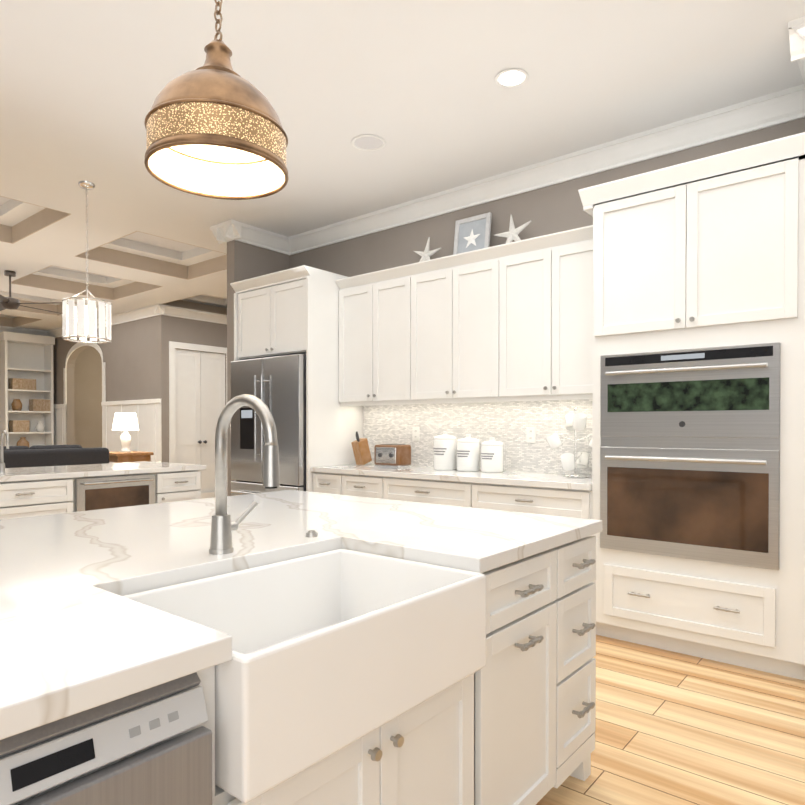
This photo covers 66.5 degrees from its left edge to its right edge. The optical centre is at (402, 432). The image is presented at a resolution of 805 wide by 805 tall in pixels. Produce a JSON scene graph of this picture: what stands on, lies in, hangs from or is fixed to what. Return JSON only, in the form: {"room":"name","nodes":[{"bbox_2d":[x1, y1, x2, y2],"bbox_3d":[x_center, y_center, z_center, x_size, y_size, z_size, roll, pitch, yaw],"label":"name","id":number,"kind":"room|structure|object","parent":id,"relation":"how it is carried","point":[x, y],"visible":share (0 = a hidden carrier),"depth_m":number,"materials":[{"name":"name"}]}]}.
{"room":"kitchen","nodes":[
{"label":"kitchen","id":0,"kind":"room"},
{"bbox_2d":[74,347,101,447],"bbox_3d":[-9.458,-0.409,9.370,0.140,3.140,11.000,0,1,39],"label":"wall","id":1,"kind":"structure","parent":0,"point":[88,397],"depth_m":12.81,"materials":[{"name":"beige paint"}]},
{"bbox_2d":[0,326,43,335],"bbox_3d":[-9.909,-1.902,8.607,0.110,0.140,9.270,0,1,39],"label":"crown molding","id":2,"kind":"structure","parent":1,"relation":"attached to","point":[2,328],"depth_m":11.76,"materials":[{"name":"white paint"}]},
{"bbox_2d":[53,316,161,462],"bbox_3d":[-5.360,-0.425,10.959,4.200,3.140,0.175,0,1,39],"label":"wall","id":3,"kind":"structure","parent":0,"point":[128,354],"depth_m":10.39,"materials":[{"name":"grey paint"}]},
{"bbox_2d":[44,304,167,337],"bbox_3d":[-5.335,-1.923,10.785,4.180,0.140,0.110,0,1,39],"label":"crown molding","id":4,"kind":"structure","parent":3,"relation":"attached to","point":[157,309],"depth_m":10.02,"materials":[{"name":"white paint"}]},
{"bbox_2d":[156,315,226,492],"bbox_3d":[-3.093,-0.420,10.480,0.198,3.140,2.230,0,1,39],"label":"wall","id":5,"kind":"structure","parent":0,"point":[192,374],"depth_m":10.03,"materials":[{"name":"grey paint"}]},
{"bbox_2d":[168,305,226,323],"bbox_3d":[-3.088,-1.919,10.320,0.110,0.140,2.010,0,1,39],"label":"crown molding","id":6,"kind":"structure","parent":5,"relation":"attached to","point":[173,311],"depth_m":9.99,"materials":[{"name":"white paint"}]},
{"bbox_2d":[201,492,214,498],"bbox_3d":[-3.085,1.070,10.423,0.020,0.160,2.130,0,1,39],"label":"baseboard","id":7,"kind":"structure","parent":5,"relation":"attached to","point":[204,495],"depth_m":10.20,"materials":[{"name":"white wood"}]},
{"bbox_2d":[227,240,289,495],"bbox_3d":[-1.409,-0.378,6.059,0.120,3.140,0.670,0,1,39],"label":"wall","id":8,"kind":"structure","parent":0,"point":[245,261],"depth_m":5.83,"materials":[{"name":"grey paint"}]},
{"bbox_2d":[210,224,231,243],"bbox_3d":[-0.609,-1.889,7.205,0.110,0.140,3.700,0,1,39],"label":"crown molding","id":9,"kind":"structure","parent":8,"relation":"attached to","point":[215,229],"depth_m":5.76,"materials":[{"name":"white wood"}]},
{"bbox_2d":[220,219,287,254],"bbox_3d":[-1.389,-1.876,5.886,0.110,0.140,0.670,0,1,39],"label":"crown molding","id":10,"kind":"structure","parent":8,"relation":"attached to","point":[231,229],"depth_m":5.84,"materials":[{"name":"white wood"}]},
{"bbox_2d":[0,0,804,330],"bbox_3d":[-2.807,-2.104,5.215,17.000,0.330,13.000,0,1,39],"label":"ceiling","id":11,"kind":"structure","parent":0,"point":[410,82],"depth_m":3.53,"materials":[{"name":"white paint"}]},
{"bbox_2d":[0,270,61,313],"bbox_3d":[-4.811,-1.731,7.503,1.308,0.459,1.369,0,1,39],"label":"ceiling fan","id":12,"kind":"object","parent":11,"relation":"hanging from","point":[10,303],"visible":0.98,"depth_m":7.43,"materials":[{"name":"brown metal"}]},
{"bbox_2d":[62,181,111,342],"bbox_3d":[-2.457,-1.327,4.781,0.344,1.216,0.344,0,1,39],"label":"drum chandelier","id":13,"kind":"object","parent":11,"relation":"hanging from","point":[80,320],"visible":1,"depth_m":4.69,"materials":[{"name":"white glass"}]},
{"bbox_2d":[144,0,288,199],"bbox_3d":[-0.575,-1.356,1.915,0.430,1.102,0.430,0,1,39],"label":"dome pendant","id":14,"kind":"object","parent":11,"relation":"hanging from","point":[214,127],"visible":1,"depth_m":1.81,"materials":[{"name":"beige"}]},
{"bbox_2d":[351,135,385,150],"bbox_3d":[-0.226,-1.925,4.077,0.230,0.008,0.230,0,1,39],"label":"ceiling speaker","id":15,"kind":"object","parent":11,"relation":"attached to","point":[368,142],"visible":1,"depth_m":4.08},
{"bbox_2d":[495,69,527,87],"bbox_3d":[0.590,-1.917,3.321,0.180,0.008,0.180,0,1,39],"label":"recessed light","id":16,"kind":"object","parent":11,"relation":"in","point":[510,78],"visible":1,"depth_m":3.33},
{"bbox_2d":[788,16,804,67],"bbox_3d":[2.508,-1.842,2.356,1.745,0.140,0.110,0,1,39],"label":"pendant light","id":17,"kind":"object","parent":11,"relation":"attached to","point":[796,28],"depth_m":2.88,"materials":[{"name":"white"}]},
{"bbox_2d":[290,117,804,276],"bbox_3d":[1.241,-0.362,4.418,6.300,3.140,0.140,0,1,39],"label":"wall","id":18,"kind":"structure","parent":0,"point":[554,208],"depth_m":4.68,"materials":[{"name":"grey paint"}]},
{"bbox_2d":[335,266,410,404],"bbox_3d":[-0.123,-0.791,5.223,0.860,1.065,0.329,0,1,39],"label":"upper cabinet","id":19,"kind":"object","parent":18,"relation":"attached to","point":[370,304],"depth_m":5.12,"materials":[{"name":"white paint"}]},
{"bbox_2d":[403,249,486,403],"bbox_3d":[0.476,-0.787,4.735,0.918,1.065,0.329,0,1,39],"label":"upper cabinet","id":20,"kind":"object","parent":18,"relation":"attached to","point":[445,298],"depth_m":4.64,"materials":[{"name":"white paint"}]},
{"bbox_2d":[414,237,441,261],"bbox_3d":[0.199,-1.471,5.053,0.293,0.287,0.061,0,1,39],"label":"art","id":21,"kind":"object","parent":20,"relation":"on","point":[426,254],"visible":0.75,"depth_m":5.04},
{"bbox_2d":[453,212,491,254],"bbox_3d":[0.538,-1.502,4.764,0.320,0.355,0.066,0,1,39],"label":"picture frame","id":22,"kind":"object","parent":20,"relation":"on","point":[472,233],"visible":0.65,"depth_m":4.76,"materials":[{"name":"grey wood"}]},
{"bbox_2d":[363,399,591,474],"bbox_3d":[0.576,0.037,4.865,2.406,0.584,0.014,0,1,39],"label":"backsplash","id":23,"kind":"structure","parent":18,"relation":"attached to","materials":[{"name":"tile"}]},
{"bbox_2d":[412,427,418,440],"bbox_3d":[0.114,0.011,5.227,0.075,0.120,0.008,0,1,39],"label":"electrical outlet plate","id":24,"kind":"object","parent":23,"relation":"attached to","point":[415,433],"visible":1,"depth_m":5.22,"materials":[{"name":"plastic"}]},
{"bbox_2d":[526,427,535,442],"bbox_3d":[0.950,0.017,4.544,0.075,0.120,0.008,0,1,39],"label":"electrical outlet plate","id":25,"kind":"object","parent":23,"relation":"attached to","point":[530,434],"visible":1,"depth_m":4.54,"materials":[{"name":"plastic"}]},
{"bbox_2d":[487,225,592,400],"bbox_3d":[1.075,-0.782,4.246,0.860,1.065,0.329,0,1,39],"label":"upper cabinet","id":26,"kind":"object","parent":18,"relation":"attached to","point":[511,321],"depth_m":4.15,"materials":[{"name":"white paint"}]},
{"bbox_2d":[494,215,531,243],"bbox_3d":[0.810,-1.477,4.556,0.310,0.308,0.064,0,1,39],"label":"art","id":27,"kind":"object","parent":26,"relation":"on","point":[511,234],"visible":0.83,"depth_m":4.54},
{"bbox_2d":[288,87,804,254],"bbox_3d":[0.576,-1.865,4.786,4.545,0.140,0.110,0,1,39],"label":"crown molding","id":28,"kind":"structure","parent":18,"relation":"attached to","point":[774,108],"depth_m":4.25,"materials":[{"name":"white wood"}]},
{"bbox_2d":[792,64,804,115],"bbox_3d":[2.087,-1.849,3.132,0.110,0.140,0.540,0,1,39],"label":"crown molding","id":29,"kind":"structure","parent":18,"relation":"attached to","point":[800,89],"depth_m":3.41,"materials":[{"name":"white paint"}]},
{"bbox_2d":[536,635,804,804],"bbox_3d":[-2.807,1.250,5.247,17.000,0.100,13.000,0,1,39],"label":"floor","id":30,"kind":"structure","parent":0,"point":[673,728],"depth_m":2.50,"materials":[{"name":"brown wood"}]},
{"bbox_2d":[0,331,54,447],"bbox_3d":[-7.188,-0.362,11.739,0.380,3.000,0.880,0,1,39],"label":"bookcase","id":31,"kind":"object","parent":30,"relation":"on","point":[26,394],"visible":0.83,"depth_m":11.79,"materials":[{"name":"white wood"}]},
{"bbox_2d":[3,445,108,467],"bbox_3d":[-4.898,0.670,7.400,0.970,1.020,2.300,0,1,39],"label":"sofa","id":32,"kind":"object","parent":30,"relation":"on","point":[37,456],"visible":0.17,"depth_m":7.48,"materials":[{"name":"black fabric"}]},
{"bbox_2d":[0,470,200,519],"bbox_3d":[-2.829,0.769,4.686,0.908,0.872,2.410,0,1,39],"label":"kitchen island","id":33,"kind":"object","parent":30,"relation":"on","point":[34,491],"depth_m":4.63,"materials":[{"name":"white paint"}]},
{"bbox_2d":[0,462,205,481],"bbox_3d":[-2.860,0.311,4.706,0.910,0.040,2.490,0,1,39],"label":"island countertop","id":34,"kind":"structure","parent":33,"relation":"on","point":[131,467],"depth_m":4.86,"materials":[{"name":"white stone"}]},
{"bbox_2d":[0,430,8,470],"bbox_3d":[-2.989,0.137,4.610,0.150,0.310,0.040,0,1,39],"label":"bar faucet","id":35,"kind":"object","parent":34,"relation":"on","point":[2,465],"depth_m":4.64,"materials":[{"name":"silver metal"}]},
{"bbox_2d":[109,451,153,462],"bbox_3d":[-3.819,0.719,8.470,0.550,0.900,0.520,0,1,39],"label":"console table","id":36,"kind":"object","parent":30,"relation":"on","point":[120,457],"visible":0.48,"depth_m":8.28,"materials":[{"name":"brown wood"}]},
{"bbox_2d":[112,413,138,451],"bbox_3d":[-3.815,-0.002,8.459,0.340,0.540,0.340,0,1,39],"label":"table lamp","id":37,"kind":"object","parent":36,"relation":"on","point":[125,421],"visible":1,"depth_m":8.37,"materials":[{"name":"ceramic"}]},
{"bbox_2d":[231,354,305,495],"bbox_3d":[-1.016,0.267,5.637,0.946,1.860,0.776,0,1,39],"label":"refrigerator","id":38,"kind":"object","parent":30,"relation":"on","point":[276,385],"visible":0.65,"depth_m":5.30,"materials":[{"name":"grey metal"}]},
{"bbox_2d":[230,265,362,491],"bbox_3d":[-0.980,-0.096,5.678,1.026,2.585,0.719,0,1,39],"label":"tall cabinet","id":39,"kind":"object","parent":30,"relation":"on","point":[292,311],"visible":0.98,"depth_m":5.31,"materials":[{"name":"white paint"}]},
{"bbox_2d":[0,526,601,804],"bbox_3d":[-1.045,0.797,1.332,1.677,0.882,3.570,0,1,39],"label":"kitchen island","id":40,"kind":"object","parent":30,"relation":"on","point":[290,647],"depth_m":1.35,"materials":[{"name":"white paint"}]},
{"bbox_2d":[0,672,211,804],"bbox_3d":[-0.523,0.803,0.770,0.100,0.882,0.590,0,1,39],"label":"dishwasher","id":41,"kind":"object","parent":40,"relation":"in","point":[145,740],"depth_m":0.86,"materials":[{"name":"metal"}]},
{"bbox_2d":[0,490,601,721],"bbox_3d":[-1.087,0.343,1.336,1.700,0.040,3.630,0,1,39],"label":"island countertop","id":42,"kind":"structure","parent":40,"relation":"on","point":[76,621],"depth_m":1.57,"materials":[{"name":"white stone"}]},
{"bbox_2d":[204,394,283,553],"bbox_3d":[-0.386,0.110,1.609,0.263,0.421,0.137,0,1,39],"label":"faucet","id":43,"kind":"object","parent":42,"relation":"on","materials":[{"name":"silver metal"}]},
{"bbox_2d":[123,549,485,802],"bbox_3d":[-0.218,0.474,1.425,0.515,0.237,0.735,0,1,39],"label":"sink","id":44,"kind":"object","parent":42,"relation":"in","point":[330,647],"depth_m":1.32,"materials":[{"name":"white ceramic"}]},
{"bbox_2d":[311,471,334,493],"bbox_3d":[-0.398,0.763,5.263,0.403,0.873,0.639,0,1,39],"label":"base cabinet","id":45,"kind":"object","parent":30,"relation":"on","point":[322,483],"depth_m":5.05,"materials":[{"name":"white paint"}]},
{"bbox_2d":[335,475,374,497],"bbox_3d":[-0.118,0.766,5.034,0.560,0.873,0.639,0,1,39],"label":"base cabinet","id":46,"kind":"object","parent":30,"relation":"on","point":[351,485],"depth_m":4.82,"materials":[{"name":"white paint"}]},
{"bbox_2d":[375,475,458,505],"bbox_3d":[0.359,0.769,4.645,0.910,0.873,0.639,0,1,39],"label":"base cabinet","id":47,"kind":"object","parent":30,"relation":"on","point":[431,491],"depth_m":4.43,"materials":[{"name":"white paint"}]},
{"bbox_2d":[459,483,591,536],"bbox_3d":[0.964,0.774,4.151,0.893,0.873,0.639,0,1,39],"label":"base cabinet","id":48,"kind":"object","parent":30,"relation":"on","point":[534,500],"depth_m":3.88,"materials":[{"name":"white paint"}]},
{"bbox_2d":[311,463,591,490],"bbox_3d":[0.369,0.311,4.613,2.406,0.040,0.639,0,1,39],"label":"countertop","id":49,"kind":"structure","parent":48,"relation":"on","point":[505,478],"depth_m":4.32,"materials":[{"name":"white stone"}]},
{"bbox_2d":[351,431,371,464],"bbox_3d":[-0.361,0.136,5.386,0.090,0.294,0.185,0,1,39],"label":"knife block","id":50,"kind":"object","parent":49,"relation":"on","point":[361,451],"visible":1,"depth_m":5.35,"materials":[{"name":"brown wood"}]},
{"bbox_2d":[374,444,410,467],"bbox_3d":[-0.087,0.191,5.137,0.280,0.188,0.185,0,1,39],"label":"toaster","id":51,"kind":"object","parent":49,"relation":"on","point":[393,455],"visible":1,"depth_m":5.06,"materials":[{"name":"brown wood"}]},
{"bbox_2d":[433,431,456,469],"bbox_3d":[0.334,0.138,4.814,0.184,0.301,0.185,0,1,39],"label":"canister","id":52,"kind":"object","parent":49,"relation":"on","point":[444,450],"visible":1,"depth_m":4.74,"materials":[{"name":"white ceramic"}]},
{"bbox_2d":[457,434,479,470],"bbox_3d":[0.501,0.149,4.679,0.176,0.281,0.177,0,1,39],"label":"medium canister","id":53,"kind":"object","parent":49,"relation":"on","point":[468,452],"visible":1,"depth_m":4.61,"materials":[{"name":"white ceramic"}]},
{"bbox_2d":[481,437,503,472],"bbox_3d":[0.663,0.161,4.546,0.168,0.261,0.169,0,1,39],"label":"canister","id":54,"kind":"object","parent":49,"relation":"on","point":[492,455],"visible":1,"depth_m":4.48,"materials":[{"name":"white ceramic"}]},
{"bbox_2d":[546,408,591,477],"bbox_3d":[1.153,0.065,4.094,0.373,0.462,0.410,0,1,39],"label":"mug tree","id":55,"kind":"object","parent":49,"relation":"on","point":[576,421],"visible":0.88,"depth_m":4.09,"materials":[{"name":"white ceramic"}]},
{"bbox_2d":[578,132,804,679],"bbox_3d":[1.718,-0.103,3.491,1.215,2.640,0.697,0,1,39],"label":"tall cabinet","id":56,"kind":"object","parent":30,"relation":"on","point":[698,450],"visible":1,"depth_m":3.23,"materials":[{"name":"white paint"}]},
{"bbox_2d":[600,342,780,569],"bbox_3d":[1.489,0.114,3.280,0.900,1.120,0.077,0,1,39],"label":"double wall oven","id":57,"kind":"object","parent":56,"relation":"in","point":[690,435],"depth_m":3.25,"materials":[{"name":"metal"}]}
]}

